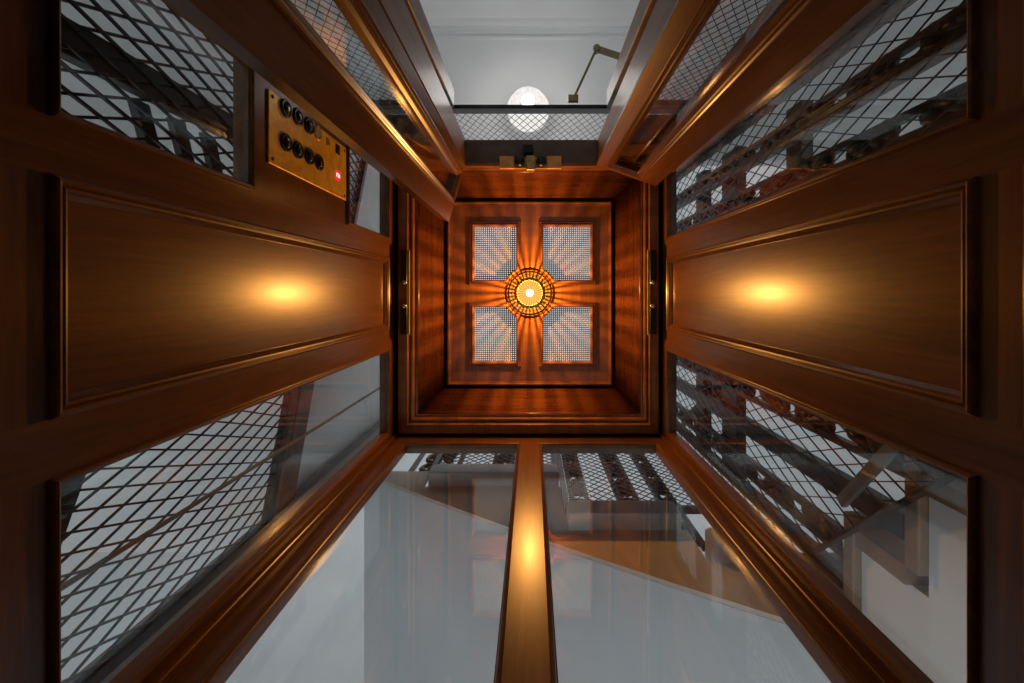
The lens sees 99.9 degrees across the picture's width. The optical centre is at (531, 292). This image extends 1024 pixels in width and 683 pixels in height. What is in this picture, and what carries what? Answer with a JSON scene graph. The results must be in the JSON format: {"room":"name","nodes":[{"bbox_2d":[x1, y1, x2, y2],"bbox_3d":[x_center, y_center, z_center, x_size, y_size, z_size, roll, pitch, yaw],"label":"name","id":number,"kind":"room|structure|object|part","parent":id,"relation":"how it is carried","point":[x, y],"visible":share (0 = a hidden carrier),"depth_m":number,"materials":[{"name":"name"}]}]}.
{"room":"elevator interior","nodes":[
{"label":"elevator interior","id":0,"kind":"room"},
{"bbox_2d":[61,0,225,680],"bbox_3d":[-1.900,0.000,2.700,0.100,6.600,4.600,0,-90,0],"label":"wall","id":1,"kind":"structure","parent":0,"point":[68,80],"depth_m":1.95,"materials":[{"name":"white paint"}]},
{"bbox_2d":[61,122,379,551],"bbox_3d":[-1.365,-0.055,2.145,0.970,1.510,1.790,0,-90,0],"label":"soffit","id":2,"kind":"structure","parent":1,"relation":"attached to","point":[332,393],"depth_m":1.49,"materials":[{"name":"white paint"}]},
{"bbox_2d":[274,381,314,511],"bbox_3d":[-0.848,0.456,1.538,0.050,0.286,0.512,0,-90,0],"label":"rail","id":3,"kind":"object","parent":2,"relation":"attached to","point":[302,398],"visible":0.39,"depth_m":1.50,"materials":[{"name":"black metal"}]},
{"bbox_2d":[350,159,361,215],"bbox_3d":[-0.856,-0.515,2.063,0.032,0.345,0.577,0,-90,0],"label":"curved rail","id":4,"kind":"object","parent":2,"relation":"attached to","point":[360,159],"visible":0.1,"depth_m":2.09,"materials":[{"name":"brown metal"}]},
{"bbox_2d":[321,36,740,38],"bbox_3d":[0.000,-1.538,2.594,3.700,0.012,0.015,0,-90,0],"label":"trim","id":5,"kind":"structure","parent":1,"relation":"attached to","point":[326,37],"depth_m":2.59,"materials":[{"name":"white paint"}]},
{"bbox_2d":[0,0,393,682],"bbox_3d":[-0.564,0.051,0.693,0.038,2.085,1.113,0,-90,0],"label":"wall","id":6,"kind":"structure","parent":0,"point":[145,296],"depth_m":0.60,"materials":[{"name":"brown wood"}]},
{"bbox_2d":[48,0,254,189],"bbox_3d":[-0.564,-0.337,0.671,0.036,0.357,0.267,0,-90,0],"label":"window","id":7,"kind":"structure","parent":6,"relation":"in","point":[243,75],"depth_m":0.73,"materials":[{"name":"brown wood"}]},
{"bbox_2d":[48,348,389,682],"bbox_3d":[-0.564,0.382,1.074,0.036,1.162,0.333,0,-90,0],"label":"window","id":8,"kind":"structure","parent":6,"relation":"in","point":[142,665],"depth_m":0.69,"materials":[{"name":"brown wood"}]},
{"bbox_3d":[-0.560,0.005,1.074,0.030,1.162,0.282,0,-90,0],"label":"panel moulding","id":9,"kind":"part","parent":6,"relation":"part of","materials":[{"name":"brown wood"}]},
{"bbox_3d":[-0.570,0.005,1.074,0.014,1.162,0.282,0,-90,0],"label":"panel","id":10,"kind":"part","parent":6,"relation":"part of","materials":[{"name":"brown wood"}]},
{"bbox_2d":[152,434,396,682],"bbox_3d":[-0.550,0.575,0.693,0.010,2.085,0.010,0,-90,0],"label":"trim","id":11,"kind":"structure","parent":6,"relation":"attached to","point":[192,647],"depth_m":0.84,"materials":[{"name":"brown wood"}]},
{"bbox_3d":[-0.569,-0.337,1.067,0.028,0.435,0.267,0,-90,0],"label":"control rail","id":12,"kind":"part","parent":6,"relation":"part of","materials":[{"name":"brown wood"}]},
{"bbox_2d":[267,88,345,200],"bbox_3d":[-0.548,-0.352,1.088,0.013,0.376,0.160,0,-90,0],"label":"control panel","id":13,"kind":"object","parent":6,"relation":"attached to","point":[297,146],"visible":1,"depth_m":1.04,"materials":[{"name":"gold metal"}]},
{"bbox_2d":[314,125,321,140],"bbox_3d":[-0.549,-0.410,1.105,0.003,0.038,0.038,0,-90,0],"label":"switch","id":14,"kind":"object","parent":13,"relation":"attached to","point":[317,131],"depth_m":1.10,"materials":[{"name":"gold metal"}]},
{"bbox_2d":[346,144,389,239],"bbox_3d":[-0.564,-0.337,1.470,0.036,0.370,0.267,0,-90,0],"label":"window","id":15,"kind":"structure","parent":6,"relation":"in","point":[384,180],"depth_m":1.64,"materials":[{"name":"brown wood"}]},
{"bbox_2d":[225,453,710,682],"bbox_3d":[0.000,2.250,2.700,3.900,6.600,0.100,0,-90,0],"label":"wall","id":16,"kind":"structure","parent":0,"point":[318,636],"depth_m":2.91,"materials":[{"name":"white paint"}]},
{"bbox_2d":[364,483,830,682],"bbox_3d":[0.010,1.536,1.583,1.620,1.072,1.329,0,-90,0],"label":"soffit","id":17,"kind":"structure","parent":16,"relation":"attached to","point":[434,573],"depth_m":1.60,"materials":[{"name":"grey paint"}]},
{"bbox_2d":[383,471,785,623],"bbox_3d":[0.010,0.863,1.554,1.620,1.013,0.014,0,-90,0],"label":"string","id":18,"kind":"object","parent":17,"relation":"attached to","point":[672,558],"visible":0.64,"depth_m":1.46,"materials":[{"name":"beige paint"}]},
{"bbox_2d":[428,464,558,485],"bbox_3d":[-0.170,0.843,1.950,0.580,0.100,0.095,0,-90,0],"label":"stone ledge","id":19,"kind":"object","parent":18,"relation":"attached to","point":[439,474],"visible":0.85,"depth_m":1.90,"materials":[{"name":"grey stone"}]},
{"bbox_2d":[408,453,465,470],"bbox_3d":[-0.480,0.877,2.300,0.242,0.600,0.042,0,-90,0],"label":"pilaster","id":20,"kind":"object","parent":19,"relation":"on","point":[429,461],"visible":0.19,"depth_m":2.23,"materials":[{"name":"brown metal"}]},
{"bbox_2d":[429,453,556,470],"bbox_3d":[-0.180,0.840,2.376,0.600,0.748,0.024,0,-90,0],"label":"mesh screen","id":21,"kind":"object","parent":19,"relation":"on","point":[439,458],"visible":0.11,"depth_m":2.17,"materials":[{"name":"black metal"}]},
{"bbox_2d":[493,453,515,463],"bbox_3d":[-0.145,0.877,2.300,0.112,0.600,0.039,0,-90,0],"label":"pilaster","id":22,"kind":"object","parent":19,"relation":"on","point":[500,462],"visible":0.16,"depth_m":2.25,"materials":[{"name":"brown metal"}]},
{"bbox_2d":[566,500,680,529],"bbox_3d":[0.335,0.843,1.600,0.410,0.100,0.095,0,-90,0],"label":"stone ledge","id":23,"kind":"object","parent":18,"relation":"attached to","point":[580,514],"visible":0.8,"depth_m":1.55,"materials":[{"name":"grey stone"}]},
{"bbox_2d":[561,453,588,499],"bbox_3d":[0.200,0.877,2.125,0.087,0.950,0.040,0,-90,0],"label":"pilaster","id":24,"kind":"object","parent":23,"relation":"on","point":[569,462],"visible":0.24,"depth_m":2.02,"materials":[{"name":"brown metal"}]},
{"bbox_2d":[597,453,638,499],"bbox_3d":[0.405,0.877,2.125,0.096,0.950,0.039,0,-90,0],"label":"pilaster","id":25,"kind":"object","parent":23,"relation":"on","point":[607,469],"visible":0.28,"depth_m":2.00,"materials":[{"name":"brown metal"}]},
{"bbox_2d":[555,453,701,513],"bbox_3d":[0.442,0.840,2.201,0.636,1.098,0.024,0,-90,0],"label":"mesh screen","id":26,"kind":"object","parent":23,"relation":"on","point":[689,508],"visible":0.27,"depth_m":1.92,"materials":[{"name":"black metal"}]},
{"bbox_2d":[705,527,738,562],"bbox_3d":[0.680,0.843,1.410,0.200,0.100,0.095,0,-90,0],"label":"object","id":27,"kind":"object","parent":18,"relation":"attached to","point":[716,551],"visible":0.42,"depth_m":1.37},
{"bbox_2d":[629,453,704,551],"bbox_3d":[0.565,0.877,2.035,0.079,1.130,0.041,0,-90,0],"label":"pilaster","id":28,"kind":"object","parent":27,"relation":"on","point":[686,524],"visible":0.42,"depth_m":1.85,"materials":[{"name":"brown metal"}]},
{"bbox_2d":[166,436,877,682],"bbox_3d":[-0.015,0.589,0.693,1.080,2.085,0.038,0,-90,0],"label":"wall","id":29,"kind":"structure","parent":0,"point":[526,657],"depth_m":0.88,"materials":[{"name":"brown wood"}]},
{"bbox_2d":[199,443,519,682],"bbox_3d":[-0.268,0.589,1.066,0.444,1.138,0.036,0,-90,0],"label":"window","id":30,"kind":"structure","parent":29,"relation":"in","point":[230,660],"depth_m":0.92,"materials":[{"name":"brown wood"}]},
{"bbox_3d":[-0.006,0.594,0.693,0.968,2.085,0.028,0,-90,0],"label":"rail","id":31,"kind":"part","parent":29,"relation":"part of","materials":[{"name":"brown wood"}]},
{"bbox_2d":[539,443,856,682],"bbox_3d":[0.253,0.589,1.066,0.450,1.138,0.036,0,-90,0],"label":"window","id":32,"kind":"structure","parent":29,"relation":"in","point":[828,663],"depth_m":0.92,"materials":[{"name":"brown wood"}]},
{"bbox_2d":[394,167,661,435],"bbox_3d":[-0.015,0.003,1.895,1.114,0.334,1.205,0,-90,0],"label":"ceiling","id":33,"kind":"structure","parent":0,"point":[440,388],"depth_m":1.92,"materials":[{"name":"brown wood"}]},
{"bbox_2d":[400,250,409,334],"bbox_3d":[-0.506,0.000,1.714,0.030,0.032,0.340,0,-90,0],"label":"bracket","id":34,"kind":"object","parent":33,"relation":"attached to","point":[404,254],"visible":1,"depth_m":1.70,"materials":[{"name":"gold metal"}]},
{"bbox_3d":[-0.496,0.000,1.726,0.011,0.008,0.340,0,-90,0],"label":"brass plate","id":35,"kind":"part","parent":34,"relation":"part of","materials":[{"name":"metal"}]},
{"bbox_2d":[475,307,515,360],"bbox_3d":[-0.173,0.197,2.057,0.225,0.004,0.283,0,-90,0],"label":"ceiling vent","id":36,"kind":"object","parent":33,"relation":"in","point":[476,308],"visible":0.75,"depth_m":2.05,"materials":[{"name":"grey metal"}]},
{"bbox_2d":[475,227,515,279],"bbox_3d":[-0.173,-0.185,2.056,0.225,0.003,0.279,0,-90,0],"label":"ceiling vent","id":37,"kind":"object","parent":33,"relation":"in","point":[499,260],"visible":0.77,"depth_m":2.05,"materials":[{"name":"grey metal"}]},
{"bbox_3d":[-0.011,0.004,2.035,0.774,0.030,0.864,0,-90,0],"label":"coffered panel","id":38,"kind":"part","parent":33,"relation":"part of","materials":[{"name":"brown wood"}]},
{"bbox_2d":[509,272,550,313],"bbox_3d":[-0.010,0.002,1.962,0.200,0.116,0.200,0,-90,0],"label":"ceiling lamp","id":39,"kind":"object","parent":33,"relation":"attached to","point":[529,292],"visible":1,"depth_m":2.00,"materials":[{"name":"gold metal"}]},
{"bbox_3d":[-0.010,0.002,1.947,0.032,0.030,0.032,0,-90,0],"label":"bulb","id":40,"kind":"part","parent":39,"relation":"part of","materials":[{"name":"white glass"}]},
{"bbox_3d":[-0.010,0.002,1.981,0.120,0.058,0.118,0,-90,0],"label":"lamp shade","id":41,"kind":"part","parent":39,"relation":"part of","materials":[{"name":"yellow glass"}]},
{"bbox_2d":[544,307,589,360],"bbox_3d":[0.165,0.197,2.057,0.249,0.004,0.283,0,-90,0],"label":"ceiling vent","id":42,"kind":"object","parent":33,"relation":"in","point":[555,308],"visible":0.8,"depth_m":2.05,"materials":[{"name":"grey metal"}]},
{"bbox_2d":[544,227,589,279],"bbox_3d":[0.165,-0.185,2.056,0.249,0.003,0.279,0,-90,0],"label":"ceiling vent","id":43,"kind":"object","parent":33,"relation":"in","point":[563,262],"visible":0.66,"depth_m":2.05,"materials":[{"name":"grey metal"}]},
{"bbox_2d":[647,250,655,334],"bbox_3d":[0.478,0.000,1.714,0.030,0.032,0.340,0,-90,0],"label":"bracket","id":44,"kind":"object","parent":33,"relation":"attached to","point":[651,254],"visible":1,"depth_m":1.70,"materials":[{"name":"gold metal"}]},
{"bbox_3d":[0.469,0.000,1.726,0.011,0.008,0.340,0,-90,0],"label":"brass plate","id":45,"kind":"part","parent":44,"relation":"part of","materials":[{"name":"metal"}]},
{"bbox_2d":[226,28,837,165],"bbox_3d":[0.000,-1.350,2.660,3.700,0.120,1.100,0,-90,0],"label":"ceiling","id":46,"kind":"structure","parent":0,"point":[480,71],"depth_m":2.60,"materials":[{"name":"white paint"}]},
{"bbox_2d":[507,86,548,131],"bbox_3d":[-0.022,-1.050,2.469,0.244,0.262,0.244,0,-90,0],"label":"lamp","id":47,"kind":"object","parent":46,"relation":"attached to","point":[527,95],"visible":0.7,"depth_m":2.39,"materials":[{"name":"white glass"}]},
{"bbox_3d":[-0.022,-1.050,2.352,0.072,0.027,0.072,0,-90,0],"label":"bright bulb","id":48,"kind":"part","parent":47,"relation":"part of","materials":[{"name":"white glass"}]},
{"bbox_2d":[378,0,783,167],"bbox_3d":[-0.015,-0.546,0.720,1.136,2.140,0.107,0,-90,0],"label":"wall","id":49,"kind":"structure","parent":0,"point":[473,153],"depth_m":1.38,"materials":[{"name":"brown wood"}]},
{"bbox_2d":[166,0,464,221],"bbox_3d":[-0.309,-0.391,0.670,0.052,2.016,0.230,16,-90,0],"label":"door","id":50,"kind":"structure","parent":49,"relation":"in","point":[273,38],"depth_m":0.70,"materials":[{"name":"brown wood"}]},
{"bbox_2d":[294,0,405,107],"bbox_3d":[-0.564,-0.756,0.717,0.393,2.033,0.024,0,-90,0],"label":"mesh screen","id":51,"kind":"object","parent":49,"relation":"attached to","point":[381,103],"visible":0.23,"depth_m":1.38,"materials":[{"name":"black metal"}]},
{"bbox_3d":[-0.564,-0.756,0.717,0.393,2.033,0.024,0,-90,0],"label":"frame","id":52,"kind":"part","parent":51,"relation":"part of","materials":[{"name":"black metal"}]},
{"bbox_2d":[401,133,430,144],"bbox_3d":[-0.408,-0.514,0.974,0.213,0.953,0.036,0,-90,0],"label":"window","id":53,"kind":"structure","parent":49,"relation":"in","point":[411,138],"depth_m":1.44,"materials":[{"name":"clear glass"}]},
{"bbox_2d":[500,144,560,170],"bbox_3d":[-0.006,-0.524,1.668,0.240,0.044,0.101,0,-90,0],"label":"bracket","id":54,"kind":"object","parent":49,"relation":"attached to","point":[530,163],"visible":1,"depth_m":1.67,"materials":[{"name":"gold metal"}]},
{"bbox_3d":[-0.007,-0.507,1.686,0.230,0.006,0.042,0,-90,0],"label":"brass plate","id":55,"kind":"part","parent":54,"relation":"part of","materials":[{"name":"gold metal"}]},
{"bbox_2d":[404,0,656,107],"bbox_3d":[-0.006,-0.779,0.693,0.717,2.085,0.075,0,-90,0],"label":"door frame","id":56,"kind":"structure","parent":49,"relation":"attached to","point":[644,10],"depth_m":1.33,"materials":[{"name":"white paint"}]},
{"bbox_2d":[380,105,681,112],"bbox_3d":[-0.010,-0.750,1.755,1.500,0.040,0.016,0,-90,0],"label":"bar","id":57,"kind":"object","parent":49,"relation":"attached to","point":[457,108],"visible":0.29,"depth_m":1.74,"materials":[{"name":"black metal"}]},
{"bbox_2d":[384,113,677,139],"bbox_3d":[0.000,-0.756,2.139,1.240,0.723,0.024,0,-90,0],"label":"mesh screen","id":58,"kind":"object","parent":57,"relation":"on","point":[384,113],"visible":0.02,"depth_m":1.92,"materials":[{"name":"black metal"}]},
{"bbox_3d":[0.000,-0.756,2.139,1.240,0.723,0.024,0,-90,0],"label":"frame","id":59,"kind":"part","parent":58,"relation":"part of","materials":[{"name":"black metal"}]},
{"bbox_2d":[628,133,668,144],"bbox_3d":[0.394,-0.514,0.974,0.193,0.953,0.036,0,-90,0],"label":"window","id":60,"kind":"structure","parent":49,"relation":"in","point":[638,138],"depth_m":1.44,"materials":[{"name":"clear glass"}]},
{"bbox_2d":[652,0,768,107],"bbox_3d":[0.547,-0.756,0.717,0.386,2.033,0.024,0,-90,0],"label":"mesh screen","id":61,"kind":"object","parent":49,"relation":"attached to","point":[662,103],"visible":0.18,"depth_m":1.39,"materials":[{"name":"black metal"}]},
{"bbox_3d":[0.547,-0.756,0.717,0.386,2.033,0.024,0,-90,0],"label":"frame","id":62,"kind":"part","parent":61,"relation":"part of","materials":[{"name":"brown wood"}]},
{"bbox_2d":[596,0,870,185],"bbox_3d":[0.371,-0.471,0.670,0.246,2.016,0.052,19,-90,0],"label":"door","id":63,"kind":"structure","parent":49,"relation":"in","point":[795,28],"depth_m":0.87,"materials":[{"name":"brown wood"}]},
{"bbox_3d":[0.357,-0.477,0.670,0.140,2.016,0.034,19,-90,0],"label":"rail","id":64,"kind":"part","parent":63,"relation":"part of","materials":[{"name":"brown wood"}]},
{"bbox_2d":[677,0,966,552],"bbox_3d":[1.900,0.000,2.700,0.100,6.600,4.600,0,-90,0],"label":"wall","id":65,"kind":"structure","parent":0,"point":[959,63],"depth_m":2.49,"materials":[{"name":"white paint"}]},
{"bbox_2d":[862,497,966,682],"bbox_3d":[1.333,0.628,0.697,1.035,1.093,0.860,0,-90,0],"label":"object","id":66,"kind":"structure","parent":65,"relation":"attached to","point":[927,623],"depth_m":0.87,"materials":[{"name":"white paint"}]},
{"bbox_2d":[801,552,843,594],"bbox_3d":[1.323,0.894,1.191,1.055,0.178,0.244,0,-90,0],"label":"stair step","id":67,"kind":"structure","parent":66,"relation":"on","point":[833,554],"depth_m":1.25,"materials":[{"name":"brown wood"}]},
{"bbox_2d":[844,511,928,611],"bbox_3d":[1.323,0.679,1.011,1.055,0.178,0.244,0,-90,0],"label":"stair step","id":68,"kind":"structure","parent":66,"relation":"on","point":[885,548],"depth_m":1.04,"materials":[{"name":"brown wood"}]},
{"bbox_2d":[677,402,843,559],"bbox_3d":[0.815,0.655,1.853,0.041,1.495,0.079,0,-90,0],"label":"pilaster","id":69,"kind":"object","parent":68,"relation":"on","point":[838,548],"visible":0.62,"depth_m":1.43,"materials":[{"name":"brown metal"}]},
{"bbox_2d":[677,421,843,590],"bbox_3d":[0.814,0.747,1.853,0.030,1.495,0.043,0,-90,0],"label":"post","id":70,"kind":"object","parent":68,"relation":"on","point":[824,560],"visible":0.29,"depth_m":1.40,"materials":[{"name":"metal"}]},
{"bbox_2d":[905,454,966,575],"bbox_3d":[1.323,0.464,0.831,1.055,0.178,0.244,0,-90,0],"label":"stair step","id":71,"kind":"structure","parent":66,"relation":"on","point":[953,495],"depth_m":0.89,"materials":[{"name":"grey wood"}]},
{"bbox_2d":[677,376,904,540],"bbox_3d":[0.814,0.505,1.762,0.030,1.675,0.060,0,-90,0],"label":"post","id":72,"kind":"object","parent":71,"relation":"on","point":[894,523],"visible":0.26,"depth_m":1.25,"materials":[{"name":"metal"}]},
{"bbox_2d":[677,356,959,558],"bbox_3d":[0.780,0.455,1.663,0.024,2.175,0.650,0,-90,0],"label":"mesh screen","id":73,"kind":"object","parent":72,"relation":"attached to","point":[943,480],"visible":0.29,"depth_m":1.25,"materials":[{"name":"black metal"}]},
{"bbox_2d":[836,444,899,506],"bbox_3d":[0.745,0.398,0.950,0.014,0.189,0.230,0,-90,0],"label":"brace","id":74,"kind":"object","parent":73,"relation":"attached to","point":[885,454],"visible":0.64,"depth_m":0.95,"materials":[{"name":"metal"}]},
{"bbox_3d":[0.780,0.455,1.663,0.024,2.175,0.650,0,-90,0],"label":"frame","id":75,"kind":"part","parent":73,"relation":"part of","materials":[{"name":"black metal"}]},
{"bbox_2d":[677,355,904,477],"bbox_3d":[0.815,0.350,1.762,0.039,1.675,0.104,0,-90,0],"label":"pilaster","id":76,"kind":"object","parent":71,"relation":"on","point":[862,440],"visible":0.23,"depth_m":1.27,"materials":[{"name":"brown metal"}]},
{"bbox_2d":[662,0,1023,682],"bbox_3d":[0.534,0.051,0.693,0.038,2.085,1.113,0,-90,0],"label":"wall","id":77,"kind":"structure","parent":0,"point":[883,296],"depth_m":0.60,"materials":[{"name":"brown wood"}]},
{"bbox_2d":[660,434,890,682],"bbox_3d":[0.520,0.575,0.693,0.010,2.085,0.010,0,-90,0],"label":"trim","id":78,"kind":"structure","parent":77,"relation":"attached to","point":[857,652],"depth_m":0.84,"materials":[{"name":"brown wood"}]},
{"bbox_3d":[0.540,0.005,1.080,0.014,1.150,0.282,0,-90,0],"label":"panel","id":79,"kind":"part","parent":77,"relation":"part of","materials":[{"name":"brown wood"}]},
{"bbox_2d":[666,348,978,682],"bbox_3d":[0.534,0.382,1.080,0.036,1.150,0.333,0,-90,0],"label":"window","id":80,"kind":"structure","parent":77,"relation":"in","point":[889,654],"depth_m":0.71,"materials":[{"name":"brown wood"}]},
{"bbox_2d":[666,0,978,239],"bbox_3d":[0.534,-0.337,1.080,0.036,1.150,0.267,0,-90,0],"label":"window","id":81,"kind":"structure","parent":77,"relation":"in","point":[972,115],"depth_m":0.73,"materials":[{"name":"brown wood"}]},
{"bbox_3d":[0.530,0.005,1.080,0.030,1.150,0.282,0,-90,0],"label":"panel moulding","id":82,"kind":"part","parent":77,"relation":"part of","materials":[{"name":"brown wood"}]},
{"bbox_3d":[0.530,0.382,0.102,0.030,0.705,0.333,0,-90,0],"label":"panel moulding","id":83,"kind":"part","parent":77,"relation":"part of","materials":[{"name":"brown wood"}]},
{"bbox_3d":[0.530,-0.337,0.102,0.030,0.705,0.267,0,-90,0],"label":"panel moulding","id":84,"kind":"part","parent":77,"relation":"part of","materials":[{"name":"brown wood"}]},
{"bbox_3d":[0.530,0.005,0.102,0.030,0.705,0.282,0,-90,0],"label":"panel moulding","id":85,"kind":"part","parent":77,"relation":"part of","materials":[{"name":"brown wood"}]},
{"bbox_3d":[0.000,-1.320,-0.380,1.240,0.060,0.960,0,-90,0],"label":"floor","id":86,"kind":"structure","parent":0,"visible":0},
{"bbox_3d":[0.437,-0.991,0.693,0.242,2.065,0.385,0,-90,0],"label":"door","id":87,"kind":"structure","parent":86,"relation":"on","visible":0},
{"bbox_2d":[568,44,619,102],"bbox_3d":[0.243,-0.826,1.665,0.127,0.140,0.209,32,-90,0],"label":"door closer","id":88,"kind":"object","parent":87,"relation":"attached to","point":[572,98],"depth_m":1.62,"materials":[{"name":"gold metal"}]},
{"bbox_3d":[0.204,-0.847,1.675,0.008,0.120,0.170,29,-90,0],"label":"rod arm","id":89,"kind":"part","parent":88,"relation":"part of","materials":[{"name":"gold metal"}]},
{"bbox_3d":[0.294,-0.895,1.610,0.114,0.030,0.022,24,-90,0],"label":"arm","id":90,"kind":"part","parent":88,"relation":"part of","materials":[{"name":"gold metal"}]},
{"bbox_3d":[0.000,-1.850,1.000,3.700,3.200,0.100,0,-90,0],"label":"wall","id":91,"kind":"structure","parent":0,"visible":0},
{"bbox_2d":[291,0,769,27],"bbox_3d":[0.000,-1.700,2.518,3.700,0.165,0.200,0,-90,0],"label":"trim","id":92,"kind":"structure","parent":91,"relation":"attached to","point":[438,13],"depth_m":2.55,"materials":[{"name":"white paint"}]},
{"label":"outside","id":93,"kind":"structure","parent":0,"visible":0},
{"bbox_2d":[61,17,232,141],"bbox_3d":[-0.830,-0.451,1.020,0.030,1.440,0.066,0,-90,0],"label":"post","id":94,"kind":"object","parent":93,"point":[67,32],"visible":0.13,"depth_m":0.89,"materials":[{"name":"black metal"}]},
{"bbox_2d":[127,100,160,148],"bbox_3d":[-0.865,-0.330,0.974,0.020,0.096,0.180,0,-90,0],"label":"dark tread","id":95,"kind":"object","parent":94,"relation":"attached to","point":[149,126],"visible":0.26,"depth_m":0.95,"materials":[{"name":"black metal"}]},
{"bbox_2d":[166,117,194,161],"bbox_3d":[-0.865,-0.330,1.074,0.020,0.096,0.180,0,-90,0],"label":"dark tread","id":96,"kind":"object","parent":94,"relation":"attached to","point":[174,129],"visible":0.22,"depth_m":1.05,"materials":[{"name":"black metal"}]},
{"bbox_2d":[198,132,222,172],"bbox_3d":[-0.865,-0.330,1.174,0.020,0.096,0.180,0,-90,0],"label":"dark tread","id":97,"kind":"object","parent":94,"relation":"attached to","point":[207,143],"visible":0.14,"depth_m":1.15,"materials":[{"name":"black metal"}]},
{"bbox_2d":[61,0,367,224],"bbox_3d":[-0.800,-0.398,1.204,0.024,1.808,0.635,0,-90,0],"label":"mesh screen","id":98,"kind":"object","parent":94,"relation":"attached to","point":[358,190],"visible":0.23,"depth_m":0.91,"materials":[{"name":"black metal"}]},
{"bbox_3d":[-0.800,-0.398,1.204,0.024,1.808,0.635,0,-90,0],"label":"frame","id":99,"kind":"part","parent":98,"relation":"part of","materials":[{"name":"black metal"}]},
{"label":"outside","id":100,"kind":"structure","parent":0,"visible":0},
{"bbox_2d":[69,420,379,682],"bbox_3d":[-0.830,0.772,1.400,0.050,2.400,0.115,0,-90,0],"label":"post","id":101,"kind":"object","parent":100,"point":[315,482],"visible":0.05,"depth_m":1.39,"materials":[{"name":"grey paint"}]},
{"bbox_2d":[61,389,295,682],"bbox_3d":[-0.800,0.406,0.904,0.024,1.209,0.612,0,-90,0],"label":"mesh screen","id":102,"kind":"object","parent":101,"relation":"attached to","point":[116,655],"visible":0.46,"depth_m":0.94,"materials":[{"name":"black metal"}]},
{"bbox_2d":[61,475,85,544],"bbox_3d":[-0.840,0.335,0.761,0.040,0.165,0.270,0,-90,0],"label":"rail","id":103,"kind":"object","parent":102,"relation":"attached to","point":[68,502],"visible":0.02,"depth_m":0.76,"materials":[{"name":"black metal"}]},
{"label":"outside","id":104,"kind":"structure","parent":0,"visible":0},
{"bbox_2d":[677,0,917,181],"bbox_3d":[0.814,-0.675,1.400,0.040,2.400,0.090,0,-90,0],"label":"post","id":105,"kind":"object","parent":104,"point":[896,7],"visible":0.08,"depth_m":1.22,"materials":[{"name":"grey metal"}]},
{"bbox_2d":[677,0,966,232],"bbox_3d":[0.780,-0.270,1.525,0.024,2.450,0.780,0,-90,0],"label":"mesh screen","id":106,"kind":"object","parent":105,"relation":"attached to","point":[885,3],"visible":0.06,"depth_m":1.12,"materials":[{"name":"black metal"}]},
{"bbox_3d":[0.780,-0.270,1.525,0.024,2.450,0.780,0,-90,0],"label":"frame","id":107,"kind":"part","parent":106,"relation":"part of","materials":[{"name":"brown wood"}]},
{"bbox_2d":[677,81,966,232],"bbox_3d":[0.815,-0.357,1.450,0.042,2.300,0.075,0,-90,0],"label":"pilaster","id":108,"kind":"object","parent":106,"relation":"attached to","point":[959,109],"visible":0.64,"depth_m":1.06,"materials":[{"name":"black metal"}]},
{"bbox_2d":[696,170,711,449],"bbox_3d":[0.858,0.100,2.150,0.040,0.100,1.400,0,-90,0],"label":"crossbar","id":109,"kind":"object","parent":108,"relation":"attached to","point":[706,198],"visible":0.16,"depth_m":2.10,"materials":[{"name":"grey metal"}]},
{"bbox_2d":[681,385,721,426],"bbox_3d":[0.895,0.580,2.235,0.020,0.656,0.423,0,-90,0],"label":"strut","id":110,"kind":"object","parent":109,"relation":"attached to","point":[715,389],"visible":0.07,"depth_m":2.07,"materials":[{"name":"metal"}]},
{"bbox_2d":[722,146,745,479],"bbox_3d":[0.858,0.100,1.830,0.040,0.140,1.400,0,-90,0],"label":"crossbar","id":111,"kind":"object","parent":108,"relation":"attached to","point":[742,185],"visible":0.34,"depth_m":1.78,"materials":[{"name":"grey metal"}]},
{"bbox_2d":[677,0,966,205],"bbox_3d":[0.815,-0.512,1.450,0.042,2.300,0.068,0,-90,0],"label":"pilaster","id":112,"kind":"object","parent":106,"relation":"attached to","point":[960,16],"visible":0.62,"depth_m":1.06,"materials":[{"name":"black metal"}]},
{"bbox_2d":[786,101,812,182],"bbox_3d":[0.858,-0.450,1.380,0.040,0.080,0.300,0,-90,0],"label":"crossbar","id":113,"kind":"object","parent":112,"relation":"attached to","point":[807,153],"visible":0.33,"depth_m":1.36,"materials":[{"name":"grey metal"}]},
{"bbox_2d":[677,33,966,209],"bbox_3d":[0.814,-0.472,1.450,0.030,2.300,0.014,0,-90,0],"label":"post","id":114,"kind":"object","parent":106,"relation":"attached to","point":[957,44],"visible":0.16,"depth_m":1.06,"materials":[{"name":"grey metal"}]},
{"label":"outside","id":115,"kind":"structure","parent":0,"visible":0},
{"bbox_2d":[61,387,379,590],"bbox_3d":[-0.660,0.414,1.150,0.009,2.900,0.009,0,-90,0],"label":"steel cable","id":116,"kind":"object","parent":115,"point":[66,584],"visible":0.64,"depth_m":0.81,"materials":[{"name":"grey metal"}]}
]}

